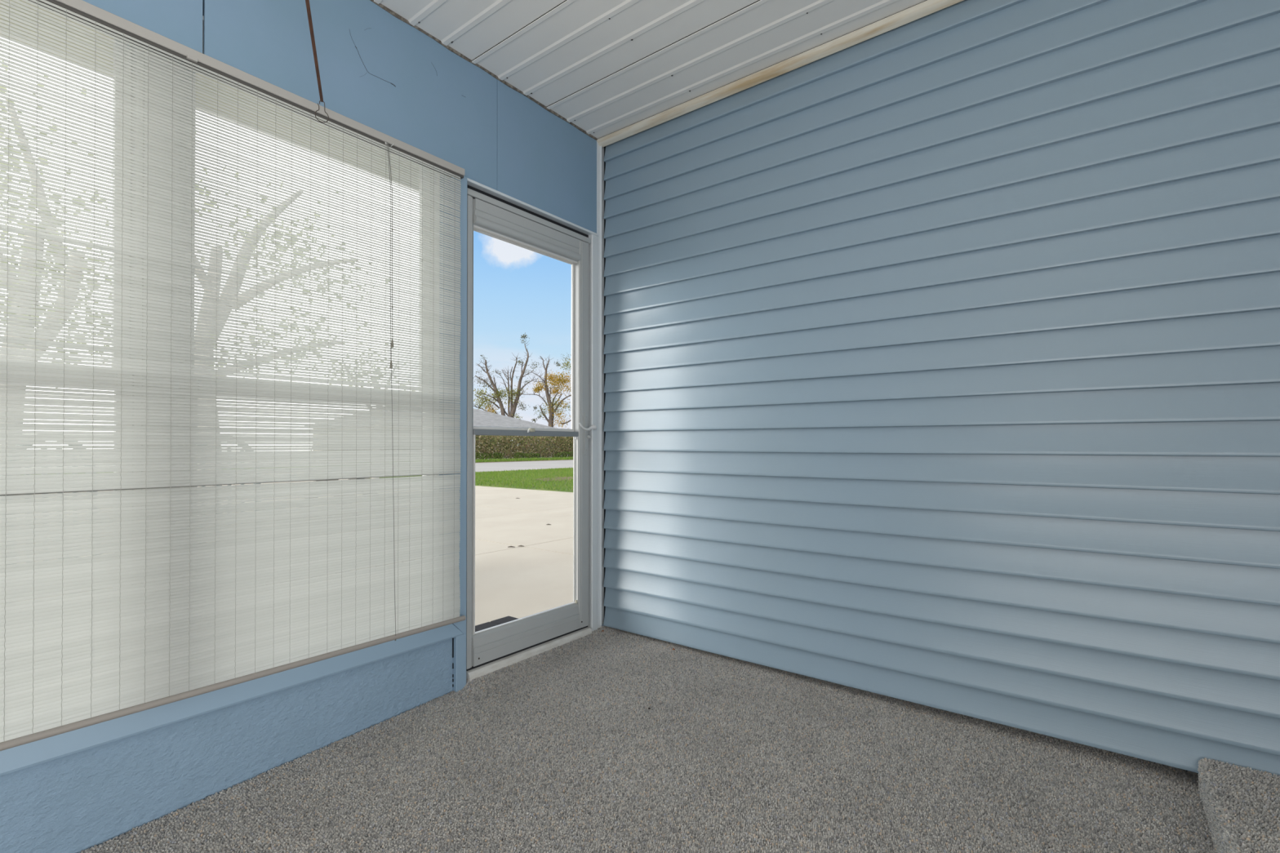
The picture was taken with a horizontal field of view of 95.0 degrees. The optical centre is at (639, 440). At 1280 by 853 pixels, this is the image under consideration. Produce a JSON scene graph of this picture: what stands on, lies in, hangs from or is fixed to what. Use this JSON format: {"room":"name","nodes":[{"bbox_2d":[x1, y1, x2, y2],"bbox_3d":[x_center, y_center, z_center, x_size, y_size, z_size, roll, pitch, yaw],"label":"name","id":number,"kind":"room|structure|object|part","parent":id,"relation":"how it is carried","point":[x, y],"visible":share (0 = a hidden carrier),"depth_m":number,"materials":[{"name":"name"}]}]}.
{"room":"enclosed porch","nodes":[
{"label":"enclosed porch","id":0,"kind":"room"},
{"bbox_2d":[0,0,598,852],"bbox_3d":[-1.655,-0.171,1.296,0.154,2.877,4.600,0,0,37],"label":"wall","id":1,"kind":"structure","parent":0,"point":[511,150],"depth_m":1.95,"materials":[{"name":"blue paint"}]},
{"bbox_2d":[0,38,143,587],"bbox_3d":[-1.667,-0.225,1.302,0.097,2.015,0.854,0,0,37],"label":"window","id":2,"kind":"structure","parent":1,"relation":"in","point":[113,38],"depth_m":1.61,"materials":[{"name":"white plastic"}]},
{"bbox_3d":[-1.648,0.287,1.283,0.028,0.958,0.820,0,0,37],"label":"sash","id":3,"kind":"part","parent":2,"relation":"part of","materials":[{"name":"white plastic"}]},
{"bbox_3d":[-1.673,-0.660,1.309,0.028,1.032,0.820,0,0,37],"label":"sash","id":4,"kind":"part","parent":2,"relation":"part of","materials":[{"name":"white plastic"}]},
{"bbox_3d":[-1.667,-0.225,1.302,0.097,2.015,0.854,0,0,37],"label":"frame","id":5,"kind":"part","parent":2,"relation":"part of","materials":[{"name":"white plastic"}]},
{"bbox_3d":[-1.383,-0.227,1.673,0.128,2.035,0.080,0,0,37],"label":"mullion post","id":6,"kind":"part","parent":1,"relation":"part of","materials":[{"name":"white plastic"}]},
{"bbox_2d":[0,623,463,776],"bbox_3d":[-1.452,0.751,1.474,0.072,0.064,2.340,0,0,37],"label":"trim","id":7,"kind":"structure","parent":1,"relation":"attached to","point":[36,753],"depth_m":1.67,"materials":[{"name":"blue wood"}]},
{"bbox_2d":[177,23,439,595],"bbox_3d":[-1.101,-0.219,2.042,0.097,2.015,0.851,0,0,37],"label":"window","id":8,"kind":"structure","parent":1,"relation":"in","point":[202,24],"depth_m":1.94,"materials":[{"name":"white plastic"}]},
{"bbox_2d":[0,0,466,751],"bbox_3d":[-1.345,-0.190,1.528,0.072,1.811,2.086,0,0,37],"label":"blind","id":9,"kind":"object","parent":8,"relation":"attached to","point":[73,661],"visible":1,"depth_m":1.65,"materials":[{"name":"grey"}]},
{"bbox_3d":[-1.337,0.127,1.520,0.004,0.007,2.045,0,0,37],"label":"joining rod","id":10,"kind":"part","parent":9,"relation":"part of","materials":[{"name":"grey"}]},
{"bbox_3d":[-1.336,0.704,1.514,0.019,0.019,2.084,0,0,37],"label":"rail","id":11,"kind":"part","parent":9,"relation":"part of","materials":[{"name":"grey plastic"}]},
{"bbox_3d":[-0.892,-0.670,2.085,0.024,0.786,0.006,0,0,-9],"label":"pull cord","id":12,"kind":"part","parent":9,"relation":"part of","materials":[{"name":"white fabric"}]},
{"bbox_3d":[-0.883,0.187,2.099,0.008,1.067,0.024,0,0,37],"label":"lift cord","id":13,"kind":"part","parent":9,"relation":"part of","materials":[{"name":"grey fabric"}]},
{"bbox_3d":[-1.107,-0.655,2.050,0.028,1.032,0.817,0,0,37],"label":"sash","id":14,"kind":"part","parent":8,"relation":"part of","materials":[{"name":"white plastic"}]},
{"bbox_3d":[-1.081,0.292,2.024,0.028,0.958,0.817,0,0,37],"label":"sash","id":15,"kind":"part","parent":8,"relation":"part of","materials":[{"name":"white plastic"}]},
{"bbox_2d":[349,27,465,97],"bbox_3d":[-0.866,-1.381,2.230,0.002,0.200,0.480,0,0,37],"label":"cobweb","id":16,"kind":"object","parent":1,"relation":"attached to","point":[368,28],"visible":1,"depth_m":2.10,"materials":[{"name":"grey"}]},
{"bbox_3d":[-0.814,-0.222,2.408,0.139,2.035,0.077,0,0,37],"label":"door post","id":17,"kind":"part","parent":1,"relation":"part of","materials":[{"name":"blue paint"}]},
{"bbox_2d":[448,176,466,692],"bbox_3d":[-0.757,-0.028,2.389,0.070,2.096,0.074,0,0,37],"label":"trim","id":18,"kind":"structure","parent":1,"relation":"attached to","point":[460,642],"depth_m":2.38,"materials":[{"name":"blue"}]},
{"bbox_2d":[370,0,597,140],"bbox_3d":[-1.601,-1.585,1.263,0.010,0.011,4.598,0,0,37],"label":"trim","id":19,"kind":"structure","parent":1,"relation":"attached to","point":[394,14],"depth_m":2.45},
{"bbox_2d":[466,187,596,681],"bbox_3d":[-0.495,-0.013,2.718,0.126,2.061,0.782,0,0,37],"label":"door","id":20,"kind":"structure","parent":1,"relation":"in","point":[492,649],"depth_m":2.77,"materials":[{"name":"white metal"}]},
{"bbox_3d":[-0.530,-0.474,2.729,0.017,0.867,0.642,0,0,37],"label":"sash","id":21,"kind":"part","parent":20,"relation":"part of","materials":[{"name":"clear glass"}]},
{"bbox_3d":[-0.507,-0.032,2.710,0.014,0.025,0.632,0,0,37],"label":"sash","id":22,"kind":"part","parent":20,"relation":"part of","materials":[{"name":"grey metal"}]},
{"bbox_3d":[-0.512,0.883,2.706,0.038,0.126,0.638,0,0,37],"label":"rail","id":23,"kind":"part","parent":20,"relation":"part of","materials":[{"name":"white metal"}]},
{"bbox_3d":[-0.512,-0.960,2.720,0.038,0.109,0.632,0,0,37],"label":"rail","id":24,"kind":"part","parent":20,"relation":"part of","materials":[{"name":"white metal"}]},
{"bbox_3d":[-0.276,-0.034,2.987,0.006,0.221,0.023,0,0,37],"label":"handle plate","id":25,"kind":"part","parent":20,"relation":"part of","materials":[{"name":"white metal"}]},
{"bbox_3d":[-0.269,-0.066,2.952,0.051,0.042,0.114,0,0,37],"label":"handle","id":26,"kind":"part","parent":20,"relation":"part of","materials":[{"name":"white plastic"}]},
{"bbox_2d":[588,142,600,631],"bbox_3d":[-0.247,-0.289,3.069,0.058,2.551,0.074,0,0,37],"label":"trim","id":27,"kind":"structure","parent":1,"relation":"attached to","point":[594,246],"depth_m":3.04,"materials":[{"name":"white"}]},
{"bbox_2d":[80,626,1216,852],"bbox_3d":[0.065,1.200,0.072,4.320,0.498,4.760,0,0,37],"label":"floor","id":28,"kind":"structure","parent":0,"point":[559,749],"depth_m":1.76,"materials":[{"name":"carpet"}]},
{"bbox_2d":[1197,757,1279,852],"bbox_3d":[1.808,0.980,0.994,1.167,0.158,0.863,0,0,37],"label":"carpeted step","id":29,"kind":"structure","parent":28,"relation":"on","point":[1241,805],"depth_m":1.47,"materials":[{"name":"grey carpet"}]},
{"bbox_2d":[373,0,925,138],"bbox_3d":[0.035,-1.623,0.069,4.340,0.068,4.712,0,0,37],"label":"ceiling","id":30,"kind":"structure","parent":0,"point":[606,67],"depth_m":2.31,"materials":[{"name":"white metal"}]},
{"bbox_2d":[0,0,419,191],"bbox_3d":[-0.062,-1.461,0.275,4.745,0.470,5.100,0,0,37],"label":"eave","id":31,"kind":"object","parent":30,"relation":"attached to","point":[2,0],"depth_m":2.19,"materials":[{"name":"beige"}]},
{"bbox_2d":[305,0,328,122],"bbox_3d":[-0.955,-1.253,1.677,0.027,0.666,0.115,0,-1,45],"label":"hook","id":32,"kind":"object","parent":30,"relation":"hanging from","point":[307,2],"visible":1,"depth_m":1.69,"materials":[{"name":"metal"}]},
{"bbox_3d":[0.836,-1.589,1.000,4.198,0.006,0.421,0,0,37],"label":"panel","id":33,"kind":"part","parent":30,"relation":"part of","materials":[{"name":"white metal"}]},
{"bbox_3d":[1.092,-1.587,1.335,4.198,0.006,0.421,0,0,37],"label":"panel","id":34,"kind":"part","parent":30,"relation":"part of","materials":[{"name":"white metal"}]},
{"bbox_3d":[1.341,-1.585,1.660,4.198,0.006,0.396,0,0,37],"label":"panel","id":35,"kind":"part","parent":30,"relation":"part of","materials":[{"name":"white metal"}]},
{"bbox_2d":[600,0,1279,776],"bbox_3d":[1.452,-0.166,1.897,4.320,2.877,0.191,0,0,37],"label":"wall","id":36,"kind":"structure","parent":0,"point":[940,350],"depth_m":2.04,"materials":[{"name":"blue plastic"}]},
{"bbox_2d":[596,0,963,147],"bbox_3d":[1.450,-1.567,1.805,4.200,0.031,0.034,0,0,37],"label":"trim","id":37,"kind":"structure","parent":36,"relation":"attached to","point":[925,8],"depth_m":2.43,"materials":[{"name":"beige wood"}]},
{"label":"outside","id":38,"kind":"structure","parent":0,"visible":0},
{"bbox_2d":[31,450,568,467],"bbox_3d":[-19.837,1.627,43.256,160.000,0.255,200.000,0,0,37],"label":"ground","id":39,"kind":"structure","parent":38,"point":[237,451],"depth_m":45.06,"materials":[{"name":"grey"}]},
{"bbox_2d":[312,406,556,457],"bbox_3d":[-18.382,-0.778,54.560,10.800,4.620,19.700,0,0,37],"label":"house","id":40,"kind":"structure","parent":39,"relation":"on","point":[481,418],"depth_m":55.58,"materials":[{"name":"beige"}]},
{"bbox_2d":[311,423,573,463],"bbox_3d":[-7.571,0.163,50.254,3.556,2.827,38.143,0,0,37],"label":"hedge","id":41,"kind":"object","parent":39,"relation":"on","point":[562,444],"visible":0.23,"depth_m":46.63,"materials":[{"name":"green plant"}]},
{"bbox_2d":[473,332,540,419],"bbox_3d":[-15.998,-6.915,70.412,8.988,11.839,3.965,0,0,-6],"label":"tree","id":42,"kind":"object","parent":39,"relation":"on","point":[510,395],"visible":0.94,"depth_m":69.92,"materials":[{"name":"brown plant"}]},
{"bbox_2d":[522,352,571,428],"bbox_3d":[-9.935,-5.538,69.924,6.015,9.726,5.704,0,0,37],"label":"tree","id":43,"kind":"object","parent":39,"relation":"on","point":[551,404],"visible":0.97,"depth_m":69.85,"materials":[{"name":"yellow plant"}]},
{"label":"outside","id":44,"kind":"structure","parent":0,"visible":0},
{"bbox_2d":[31,459,573,492],"bbox_3d":[1.551,1.386,33.200,33.200,0.100,170.000,0,0,37],"label":"lawn","id":45,"kind":"structure","parent":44,"point":[561,477],"depth_m":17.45,"materials":[{"name":"plant"}]},
{"bbox_2d":[368,457,573,464],"bbox_3d":[-5.427,1.370,46.097,2.795,0.192,34.084,0,0,37],"label":"grass","id":46,"kind":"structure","parent":45,"relation":"on","point":[520,459],"depth_m":41.31,"materials":[{"name":"green plant"}]},
{"bbox_2d":[404,451,573,459],"bbox_3d":[-6.316,1.211,48.044,0.846,0.703,28.096,0,0,37],"label":"shrubs","id":47,"kind":"object","parent":45,"relation":"on","point":[562,454],"visible":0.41,"depth_m":44.41,"materials":[{"name":"green plant"}]},
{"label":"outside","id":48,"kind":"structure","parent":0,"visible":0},
{"bbox_2d":[35,459,573,489],"bbox_3d":[-3.533,1.456,37.086,11.400,0.112,170.000,0,0,37],"label":"road","id":49,"kind":"structure","parent":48,"point":[535,464],"depth_m":32.06,"materials":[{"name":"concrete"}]},
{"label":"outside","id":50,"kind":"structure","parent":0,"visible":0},
{"bbox_2d":[0,479,573,626],"bbox_3d":[-6.556,1.264,9.515,17.577,0.080,13.307,0,0,37],"label":"driveway","id":51,"kind":"structure","parent":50,"point":[535,577],"depth_m":6.39,"materials":[{"name":"concrete"}]},
{"bbox_2d":[0,444,111,603],"bbox_3d":[-2.913,0.570,3.084,0.500,1.223,0.492,0,0,9],"label":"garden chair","id":52,"kind":"object","parent":51,"relation":"on","point":[16,445],"visible":0.02,"depth_m":3.08,"materials":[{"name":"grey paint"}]},
{"bbox_2d":[0,60,111,526],"bbox_3d":[-8.009,-1.854,7.647,2.751,6.142,3.418,0,0,37],"label":"tree","id":53,"kind":"object","parent":51,"relation":"on","point":[2,60],"visible":0.1,"depth_m":7.60,"materials":[{"name":"grey plant"}]},
{"bbox_2d":[80,132,388,515],"bbox_3d":[-6.320,-1.786,9.781,3.227,6.030,4.180,0,0,37],"label":"tree","id":54,"kind":"object","parent":51,"relation":"on","point":[196,132],"visible":0.11,"depth_m":9.71,"materials":[{"name":"grey plant"}]},
{"bbox_2d":[199,441,288,582],"bbox_3d":[-2.579,0.575,3.735,0.500,1.223,0.492,0,0,37],"label":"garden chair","id":55,"kind":"object","parent":51,"relation":"on","point":[231,442],"visible":0.02,"depth_m":3.94,"materials":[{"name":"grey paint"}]},
{"bbox_3d":[-2.745,0.575,3.861,0.084,1.222,0.444,0,0,37],"label":"frame","id":56,"kind":"part","parent":55,"relation":"part of","materials":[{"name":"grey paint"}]},
{"bbox_2d":[248,467,422,588],"bbox_3d":[-2.421,0.723,4.709,0.742,0.984,1.177,0,0,37],"label":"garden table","id":57,"kind":"object","parent":51,"relation":"on","point":[421,468],"visible":0.02,"depth_m":4.61,"materials":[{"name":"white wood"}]},
{"bbox_3d":[-2.795,0.729,4.666,0.040,0.973,0.656,0,0,37],"label":"leg","id":58,"kind":"part","parent":57,"relation":"part of","materials":[{"name":"wood"}]},
{"bbox_3d":[-2.366,0.726,4.338,0.040,0.973,0.656,0,0,37],"label":"leg","id":59,"kind":"part","parent":57,"relation":"part of","materials":[{"name":"wood"}]},
{"bbox_3d":[-2.461,0.732,5.103,0.040,0.969,0.598,0,0,37],"label":"leg","id":60,"kind":"part","parent":57,"relation":"part of","materials":[{"name":"wood"}]},
{"bbox_3d":[-2.032,0.729,4.775,0.040,0.969,0.598,0,0,37],"label":"leg","id":61,"kind":"part","parent":57,"relation":"part of","materials":[{"name":"wood"}]},
{"bbox_2d":[310,335,413,478],"bbox_3d":[-6.517,-0.622,14.004,2.188,3.759,2.558,0,0,37],"label":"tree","id":62,"kind":"object","parent":51,"relation":"on","point":[347,335],"visible":0.05,"depth_m":13.85,"materials":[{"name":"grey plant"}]},
{"bbox_2d":[475,616,517,631],"bbox_3d":[-0.914,1.139,2.996,0.705,0.078,1.211,0,0,37],"label":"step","id":63,"kind":"structure","parent":51,"relation":"on","point":[502,620],"depth_m":3.54,"materials":[{"name":"grey"}]}
]}

